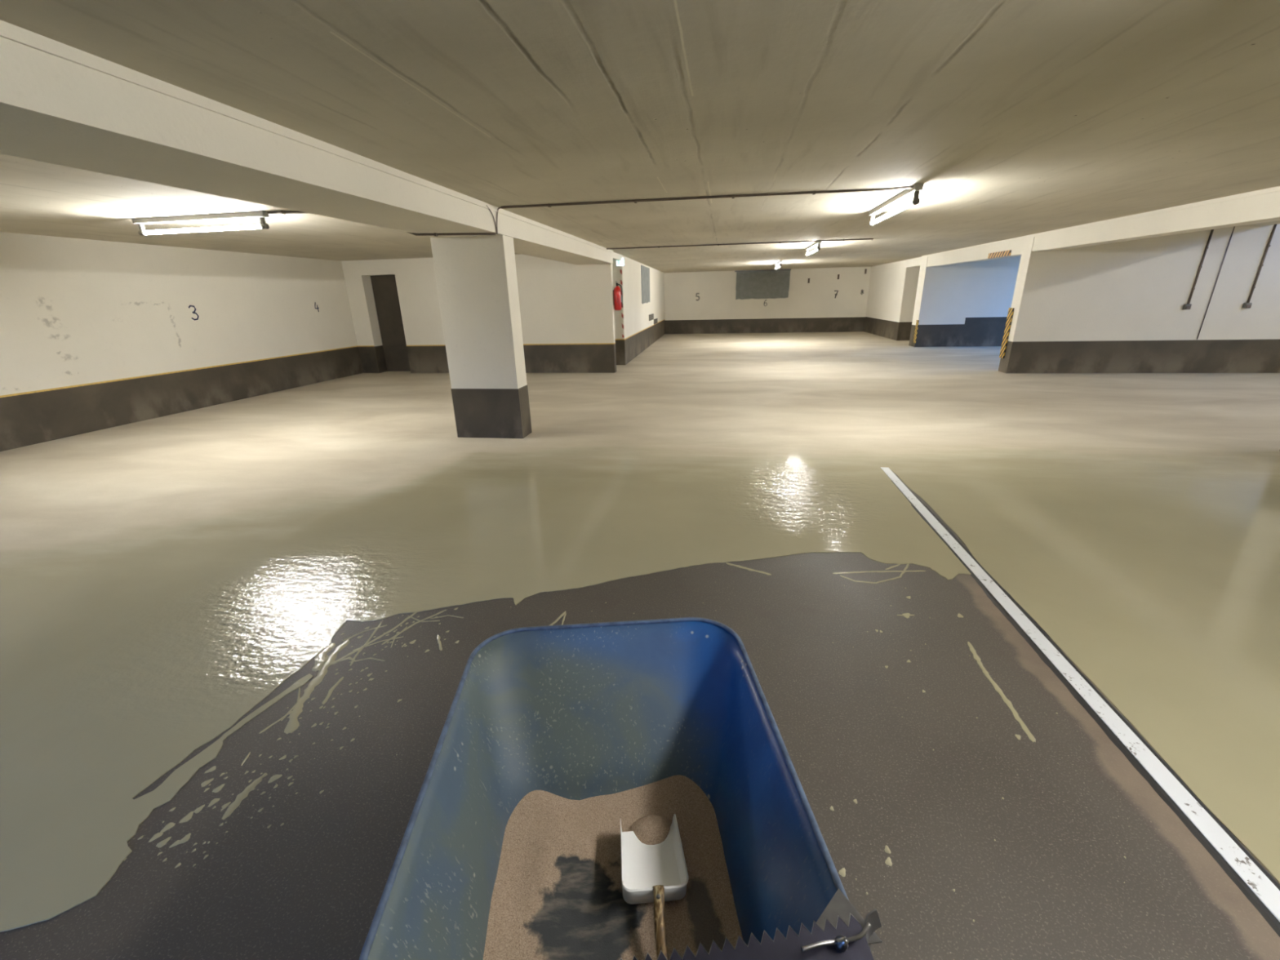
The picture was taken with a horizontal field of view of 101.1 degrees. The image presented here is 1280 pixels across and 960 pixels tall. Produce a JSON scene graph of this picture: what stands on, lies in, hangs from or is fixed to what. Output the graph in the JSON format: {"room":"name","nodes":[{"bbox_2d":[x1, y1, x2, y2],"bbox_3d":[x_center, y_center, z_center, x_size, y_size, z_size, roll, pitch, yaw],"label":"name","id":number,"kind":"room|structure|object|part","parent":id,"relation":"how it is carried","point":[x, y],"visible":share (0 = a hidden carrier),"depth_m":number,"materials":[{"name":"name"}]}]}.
{"room":"parking garage","nodes":[
{"label":"parking garage","id":0,"kind":"room"},
{"bbox_2d":[0,231,357,395],"bbox_3d":[-7.607,-1.581,6.082,0.300,2.420,16.400,2,19,9],"label":"wall","id":1,"kind":"structure","parent":0,"point":[73,311],"depth_m":7.66,"materials":[{"name":"white paint"}]},
{"bbox_2d":[0,346,357,397],"bbox_3d":[-7.596,-0.690,5.348,0.004,0.022,14.450,2,19,9],"label":"trim","id":2,"kind":"structure","parent":1,"relation":"attached to","point":[130,378],"depth_m":7.72,"materials":[{"name":"yellow paint"}]},
{"bbox_2d":[0,346,363,451],"bbox_3d":[-7.588,-0.397,5.451,0.004,0.600,14.450,2,19,9],"label":"baseboard","id":3,"kind":"structure","parent":1,"relation":"attached to","point":[29,419],"depth_m":7.75,"materials":[{"name":"grey paint"}]},
{"bbox_2d":[188,305,199,320],"bbox_3d":[-7.067,-2.649,8.344,0.005,0.233,0.137,2,19,9],"label":"painted number","id":4,"kind":"object","parent":1,"relation":"attached to","point":[189,306],"visible":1,"depth_m":8.35,"materials":[{"name":"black paint"}]},
{"bbox_2d":[341,253,615,346],"bbox_3d":[-3.501,-3.601,11.580,5.990,2.420,0.350,2,19,9],"label":"wall","id":5,"kind":"structure","parent":0,"point":[560,302],"depth_m":11.24,"materials":[{"name":"white paint"}]},
{"bbox_2d":[357,345,374,346],"bbox_3d":[-6.265,-3.062,12.043,0.420,0.022,0.004,2,19,9],"label":"trim","id":6,"kind":"structure","parent":5,"relation":"attached to","point":[357,345],"depth_m":12.04,"materials":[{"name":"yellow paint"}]},
{"bbox_2d":[358,345,386,373],"bbox_3d":[-6.233,-2.817,12.285,0.424,0.600,0.304,2,19,9],"label":"baseboard","id":7,"kind":"structure","parent":5,"relation":"attached to","point":[367,354],"depth_m":12.17,"materials":[{"name":"grey paint"}]},
{"bbox_2d":[370,275,410,371],"bbox_3d":[-5.629,-3.562,12.079,0.835,2.115,0.109,2,19,9],"label":"door","id":8,"kind":"structure","parent":5,"relation":"in","point":[384,289],"depth_m":12.08,"materials":[{"name":"paint"}]},
{"bbox_2d":[406,342,613,346],"bbox_3d":[-2.913,-2.959,11.519,4.779,0.022,0.004,2,19,9],"label":"trim","id":9,"kind":"structure","parent":5,"relation":"attached to","point":[597,343],"depth_m":11.38,"materials":[{"name":"yellow paint"}]},
{"bbox_2d":[406,344,614,373],"bbox_3d":[-2.906,-2.666,11.621,4.779,0.600,0.004,2,19,9],"label":"baseboard","id":10,"kind":"structure","parent":5,"relation":"attached to","point":[543,358],"depth_m":11.47,"materials":[{"name":"grey paint"}]},
{"bbox_2d":[613,343,616,372],"bbox_3d":[-0.534,-2.622,11.333,0.004,0.600,0.170,2,19,9],"label":"baseboard","id":11,"kind":"structure","parent":5,"relation":"attached to","point":[614,344],"depth_m":11.33,"materials":[{"name":"grey paint"}]},
{"bbox_2d":[612,255,664,338],"bbox_3d":[-0.665,-5.635,17.205,2.230,2.420,10.450,2,19,9],"label":"wall","id":12,"kind":"structure","parent":0,"point":[636,314],"depth_m":13.96,"materials":[{"name":"white paint"}]},
{"bbox_2d":[613,280,622,310],"bbox_3d":[-0.461,-3.831,10.948,0.178,0.572,0.178,-13,22,-29],"label":"fire extinguisher","id":13,"kind":"object","parent":12,"relation":"attached to","point":[617,292],"visible":1,"depth_m":10.92,"materials":[{"name":"red metal"}]},
{"bbox_2d":[620,269,623,337],"bbox_3d":[-0.410,-4.038,12.103,0.037,1.480,0.015,2,19,9],"label":"tape","id":14,"kind":"object","parent":12,"relation":"attached to","point":[622,313],"visible":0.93,"depth_m":12.16,"materials":[{"name":"red plastic"}]},
{"bbox_2d":[615,320,664,364],"bbox_3d":[-0.642,-4.768,17.506,2.234,0.585,10.454,2,19,9],"label":"baseboard","id":15,"kind":"structure","parent":12,"relation":"attached to","point":[626,350],"depth_m":14.28,"materials":[{"name":"grey paint"}]},
{"bbox_2d":[615,319,664,340],"bbox_3d":[-0.649,-5.056,17.405,2.234,0.025,10.454,2,19,9],"label":"trim","id":16,"kind":"structure","parent":12,"relation":"attached to","point":[664,319],"depth_m":14.19,"materials":[{"name":"yellow paint"}]},
{"bbox_2d":[640,265,649,304],"bbox_3d":[0.173,-5.862,15.859,0.012,1.048,1.986,1,19,8],"label":"wall panel","id":17,"kind":"object","parent":12,"relation":"attached to","point":[645,271],"visible":1,"depth_m":15.72,"materials":[{"name":"grey paint"}]},
{"bbox_2d":[648,313,653,320],"bbox_3d":[0.374,-5.363,17.342,0.036,0.190,1.110,1,19,8],"label":"air vent","id":18,"kind":"object","parent":12,"relation":"in","point":[651,316],"visible":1,"depth_m":17.25,"materials":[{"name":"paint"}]},
{"bbox_2d":[653,318,657,324],"bbox_3d":[0.556,-5.621,18.643,0.035,0.170,0.960,1,19,8],"label":"air vent","id":19,"kind":"object","parent":12,"relation":"in","point":[655,320],"visible":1,"depth_m":18.60,"materials":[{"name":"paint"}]},
{"bbox_2d":[0,0,1279,272],"bbox_3d":[1.722,-4.332,9.187,17.700,0.300,27.500,2,19,9],"label":"ceiling","id":20,"kind":"structure","parent":0,"point":[1015,118],"depth_m":2.64,"materials":[{"name":"concrete"}]},
{"bbox_2d":[131,210,269,235],"bbox_3d":[-4.431,-2.587,5.314,1.550,0.160,0.071,2,20,10],"label":"lamp","id":21,"kind":"object","parent":20,"relation":"attached to","point":[261,215],"visible":1,"depth_m":5.28,"materials":[{"name":"white plastic"}]},
{"bbox_2d":[267,210,306,214],"bbox_3d":[-2.973,-2.636,5.159,1.387,0.028,0.064,0,19,4],"label":"conduit","id":22,"kind":"object","parent":20,"relation":"attached to","point":[283,212],"visible":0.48,"depth_m":5.19,"materials":[{"name":"grey plastic"}]},
{"bbox_2d":[0,19,613,264],"bbox_3d":[-2.036,-2.114,3.915,0.762,0.240,14.450,2,19,9],"label":"beam","id":23,"kind":"structure","parent":20,"relation":"attached to","point":[61,104],"depth_m":2.46,"materials":[{"name":"white paint"}]},
{"bbox_2d":[406,231,496,236],"bbox_3d":[-1.859,-2.441,5.203,0.846,0.056,0.059,-5,20,-10],"label":"conduit","id":24,"kind":"object","parent":23,"relation":"attached to","point":[435,234],"visible":0.93,"depth_m":5.20,"materials":[{"name":"grey plastic"}]},
{"bbox_2d":[486,205,497,234],"bbox_3d":[-1.448,-2.538,5.137,0.010,0.240,0.192,2,19,9],"label":"electrical cable","id":25,"kind":"object","parent":23,"relation":"attached to","point":[486,206],"visible":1,"depth_m":5.18,"materials":[{"name":"grey plastic"}]},
{"bbox_2d":[496,207,501,234],"bbox_3d":[-1.389,-2.587,5.256,0.090,0.251,0.073,2,19,9],"label":"electrical cable","id":26,"kind":"object","parent":23,"relation":"attached to","point":[499,207],"visible":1,"depth_m":5.25,"materials":[{"name":"grey plastic"}]},
{"bbox_2d":[613,252,622,261],"bbox_3d":[-0.828,-4.791,11.314,0.700,0.120,1.130,2,19,9],"label":"beam","id":27,"kind":"structure","parent":20,"relation":"attached to","point":[616,257],"depth_m":11.35,"materials":[{"name":"white paint"}]},
{"bbox_2d":[616,257,624,266],"bbox_3d":[-0.438,-4.874,11.782,0.180,0.170,0.081,2,19,9],"label":"exit sign","id":28,"kind":"object","parent":27,"relation":"attached to","point":[621,263],"visible":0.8,"depth_m":11.75,"materials":[{"name":"white plastic"}]},
{"bbox_2d":[500,185,912,208],"bbox_3d":[0.533,-2.651,4.959,3.842,0.028,0.070,1,19,8],"label":"conduit","id":29,"kind":"object","parent":20,"relation":"attached to","point":[813,193],"visible":0.99,"depth_m":4.92,"materials":[{"name":"grey plastic"}]},
{"bbox_2d":[606,238,873,249],"bbox_3d":[1.765,-4.312,9.628,4.849,0.028,0.211,1,19,6],"label":"conduit","id":30,"kind":"object","parent":20,"relation":"attached to","point":[872,239],"visible":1,"depth_m":9.61,"materials":[{"name":"grey plastic"}]},
{"bbox_2d":[774,260,782,269],"bbox_3d":[4.208,-6.543,16.042,0.070,0.160,1.700,2,19,9],"label":"lamp","id":31,"kind":"object","parent":20,"relation":"attached to","point":[780,262],"visible":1,"depth_m":15.62,"materials":[{"name":"white plastic"}]},
{"bbox_2d":[805,241,821,256],"bbox_3d":[3.361,-4.499,10.249,0.070,0.160,1.600,2,19,9],"label":"lamp","id":32,"kind":"object","parent":20,"relation":"attached to","point":[816,243],"visible":1,"depth_m":10.04,"materials":[{"name":"white plastic"}]},
{"bbox_2d":[868,183,924,226],"bbox_3d":[2.565,-2.773,5.366,0.070,0.160,1.620,2,19,9],"label":"lamp","id":33,"kind":"object","parent":20,"relation":"attached to","point":[917,188],"visible":1,"depth_m":5.12,"materials":[{"name":"white plastic"}]},
{"bbox_2d":[906,257,921,267],"bbox_3d":[8.232,-6.387,15.424,0.292,0.230,1.700,2,19,9],"label":"beam","id":34,"kind":"structure","parent":20,"relation":"attached to","point":[915,262],"depth_m":15.64,"materials":[{"name":"white paint"}]},
{"bbox_2d":[926,235,1025,266],"bbox_3d":[7.522,-5.091,11.878,0.322,0.305,4.980,2,19,9],"label":"beam","id":35,"kind":"structure","parent":20,"relation":"attached to","point":[980,252],"depth_m":11.44,"materials":[{"name":"white paint"}]},
{"bbox_2d":[987,249,1011,258],"bbox_3d":[7.116,-4.470,10.437,0.020,0.100,0.900,2,19,9],"label":"tape","id":36,"kind":"object","parent":35,"relation":"attached to","point":[1006,253],"visible":1,"depth_m":10.39,"materials":[{"name":"plastic"}]},
{"bbox_2d":[1031,186,1279,251],"bbox_3d":[5.970,-1.823,2.599,0.322,0.285,14.300,2,19,9],"label":"beam","id":37,"kind":"structure","parent":20,"relation":"attached to","point":[1262,206],"depth_m":6.38,"materials":[{"name":"white paint"}]},
{"bbox_2d":[0,471,1279,959],"bbox_3d":[4.103,-1.741,9.704,23.000,0.200,27.500,2,19,9],"label":"floor","id":38,"kind":"structure","parent":0,"point":[1051,885],"depth_m":1.73,"materials":[{"name":"concrete"}]},
{"bbox_2d":[359,617,848,959],"bbox_3d":[-0.042,0.946,1.025,0.732,0.688,1.502,-3,19,-3],"label":"plastic tub","id":39,"kind":"object","parent":38,"relation":"on","point":[577,711],"visible":0.7,"depth_m":1.31,"materials":[{"name":"blue plastic"}]},
{"bbox_2d":[483,774,742,959],"bbox_3d":[-0.059,0.876,1.127,0.510,0.056,0.498,-3,19,-3],"label":"sand","id":40,"kind":"object","parent":39,"relation":"in","point":[557,892],"visible":0.9,"depth_m":1.15,"materials":[{"name":"beige sand"}]},
{"bbox_2d":[620,813,688,959],"bbox_3d":[0.034,0.860,1.083,0.140,0.060,0.352,-3,19,-3],"label":"scoop","id":41,"kind":"object","parent":40,"relation":"on","point":[657,873],"visible":0.98,"depth_m":1.15,"materials":[{"name":"white plastic"},{"name":"wood"}]},
{"bbox_2d":[620,813,688,904],"bbox_3d":[0.028,0.833,1.168,0.140,0.054,0.173,-3,19,-3],"label":"blade","id":42,"kind":"object","parent":41,"relation":"on","point":[647,871],"depth_m":1.16,"materials":[{"name":"white plastic"}]},
{"bbox_3d":[0.043,0.875,1.000,0.027,0.030,0.184,-3,19,-3],"label":"handle","id":43,"kind":"part","parent":41,"relation":"part of","materials":[{"name":"brown wood"}]},
{"bbox_2d":[620,888,882,959],"bbox_3d":[0.108,0.658,0.678,0.476,0.047,0.232,-3,19,-3],"label":"squeegee","id":44,"kind":"object","parent":39,"relation":"on","point":[840,932],"visible":1,"depth_m":0.72,"materials":[{"name":"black metal"}]},
{"bbox_3d":[0.105,0.663,0.679,0.421,0.023,0.140,-3,19,-3],"label":"serrated blade","id":45,"kind":"part","parent":44,"relation":"part of","materials":[{"name":"metal"}]},
{"bbox_3d":[0.290,0.638,0.755,0.066,0.009,0.082,-10,21,-22],"label":"corner plate","id":46,"kind":"part","parent":44,"relation":"part of","materials":[{"name":"metal"}]},
{"bbox_2d":[0,331,1279,932],"bbox_3d":[3.281,-1.745,9.464,20.150,0.003,26.200,2,19,9],"label":"resin coating","id":47,"kind":"object","parent":38,"relation":"on","point":[161,578],"visible":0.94,"depth_m":3.72,"materials":[{"name":"epoxy resin"}]},
{"bbox_2d":[430,235,532,438],"bbox_3d":[-1.778,-1.577,6.016,0.821,2.190,0.296,2,19,9],"label":"column","id":48,"kind":"structure","parent":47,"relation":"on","point":[477,282],"depth_m":5.86,"materials":[{"name":"white paint"}]},
{"bbox_2d":[880,466,1279,937],"bbox_3d":[1.624,1.220,1.086,0.136,0.007,8.105,2,19,9],"label":"painted line","id":49,"kind":"object","parent":38,"relation":"on","point":[1254,881],"visible":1,"depth_m":1.86,"materials":[{"name":"white paint"}]},
{"bbox_2d":[664,266,871,319],"bbox_3d":[6.428,-7.213,21.232,12.300,2.420,0.300,2,19,9],"label":"wall","id":50,"kind":"structure","parent":0,"point":[716,290],"depth_m":21.27,"materials":[{"name":"white paint"}]},
{"bbox_2d":[734,269,791,299],"bbox_3d":[4.885,-7.821,21.088,2.180,1.097,0.050,2,19,9],"label":"wall panel","id":51,"kind":"object","parent":50,"relation":"attached to","point":[769,283],"visible":1,"depth_m":21.09,"materials":[{"name":"grey paint"}]},
{"bbox_3d":[4.873,-8.317,20.914,2.180,0.045,0.050,2,19,9],"label":"rail","id":52,"kind":"part","parent":51,"relation":"part of","materials":[{"name":"metal"}]},
{"bbox_2d":[664,316,865,333],"bbox_3d":[5.004,-6.329,21.620,8.020,0.560,0.004,2,19,9],"label":"baseboard","id":53,"kind":"structure","parent":50,"relation":"attached to","point":[810,324],"depth_m":21.59,"materials":[{"name":"grey paint"}]},
{"bbox_2d":[865,259,919,322],"bbox_3d":[10.170,-6.314,18.401,3.180,2.420,4.400,2,19,9],"label":"wall","id":54,"kind":"structure","parent":0,"point":[892,289],"depth_m":17.52,"materials":[{"name":"white paint"}]},
{"bbox_2d":[863,316,898,340],"bbox_3d":[8.619,-5.488,18.950,0.004,0.570,4.404,2,19,9],"label":"baseboard","id":55,"kind":"structure","parent":54,"relation":"attached to","point":[884,328],"depth_m":18.62,"materials":[{"name":"grey paint"}]},
{"bbox_2d":[897,321,911,340],"bbox_3d":[9.749,-4.721,16.670,2.980,0.575,0.004,2,19,9],"label":"baseboard","id":56,"kind":"structure","parent":54,"relation":"attached to","point":[904,328],"depth_m":16.87,"materials":[{"name":"grey paint"}]},
{"bbox_2d":[911,254,1021,324],"bbox_3d":[11.021,-5.459,14.105,6.520,3.600,0.500,2,19,9],"label":"wall","id":57,"kind":"structure","parent":0,"point":[954,293],"depth_m":14.33,"materials":[{"name":"white paint"}]},
{"bbox_2d":[908,324,915,346],"bbox_3d":[7.834,-4.136,15.103,0.004,0.590,0.504,2,19,9],"label":"baseboard","id":58,"kind":"structure","parent":57,"relation":"attached to","point":[913,327],"depth_m":15.16,"materials":[{"name":"grey paint"}]},
{"bbox_2d":[913,320,919,342],"bbox_3d":[7.785,-4.187,14.843,0.016,0.620,0.170,2,19,9],"label":"tape","id":59,"kind":"object","parent":57,"relation":"attached to","point":[917,321],"visible":1,"depth_m":14.82,"materials":[{"name":"yellow plastic"}]},
{"bbox_2d":[914,316,1007,346],"bbox_3d":[11.014,-4.047,14.334,6.520,0.785,0.004,2,19,9],"label":"baseboard","id":60,"kind":"structure","parent":57,"relation":"attached to","point":[944,335],"depth_m":14.66,"materials":[{"name":"grey paint"}]},
{"bbox_2d":[1007,223,1279,342],"bbox_3d":[10.182,-3.684,9.085,6.520,3.600,0.320,2,19,9],"label":"wall","id":61,"kind":"structure","parent":0,"point":[1138,289],"depth_m":9.24,"materials":[{"name":"white paint"}]},
{"bbox_2d":[998,341,1013,373],"bbox_3d":[6.994,-2.360,10.084,0.004,0.585,0.324,2,19,9],"label":"baseboard","id":62,"kind":"structure","parent":61,"relation":"attached to","point":[1003,364],"depth_m":10.04,"materials":[{"name":"grey paint"}]},
{"bbox_2d":[999,307,1013,358],"bbox_3d":[6.988,-2.797,10.040,0.020,0.920,0.160,2,19,9],"label":"tape","id":63,"kind":"object","parent":61,"relation":"attached to","point":[1011,310],"visible":1,"depth_m":10.02,"materials":[{"name":"plastic"}]},
{"bbox_2d":[1006,339,1279,373],"bbox_3d":[10.191,-2.208,9.431,6.520,0.585,0.004,2,19,9],"label":"baseboard","id":64,"kind":"structure","parent":61,"relation":"attached to","point":[1198,356],"depth_m":9.58,"materials":[{"name":"grey paint"}]},
{"bbox_2d":[1182,303,1191,309],"bbox_3d":[9.574,-3.030,9.210,0.090,0.090,0.068,2,19,9],"label":"wall socket","id":65,"kind":"object","parent":61,"relation":"attached to","point":[1186,306],"visible":1,"depth_m":9.19,"materials":[{"name":"grey plastic"}]},
{"bbox_2d":[1186,229,1213,303],"bbox_3d":[9.590,-3.739,8.979,0.062,1.401,0.040,2,19,9],"label":"conduit","id":66,"kind":"object","parent":61,"relation":"attached to","point":[1211,230],"visible":0.98,"depth_m":9.00,"materials":[{"name":"grey plastic"}]},
{"bbox_2d":[1196,226,1235,339],"bbox_3d":[9.898,-3.447,9.031,0.044,2.000,0.014,2,19,9],"label":"conduit","id":67,"kind":"object","parent":61,"relation":"attached to","point":[1234,226],"visible":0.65,"depth_m":9.07,"materials":[{"name":"grey plastic"}]},
{"bbox_2d":[1242,302,1252,308],"bbox_3d":[10.463,-3.003,9.071,0.090,0.090,0.068,2,19,9],"label":"wall socket","id":68,"kind":"object","parent":61,"relation":"attached to","point":[1246,305],"visible":1,"depth_m":9.05,"materials":[{"name":"grey plastic"}]},
{"bbox_2d":[1246,223,1277,302],"bbox_3d":[10.469,-3.712,8.841,0.052,1.400,0.040,2,19,9],"label":"conduit","id":69,"kind":"object","parent":61,"relation":"attached to","point":[1268,245],"visible":0.98,"depth_m":8.86,"materials":[{"name":"grey plastic"}]}
]}

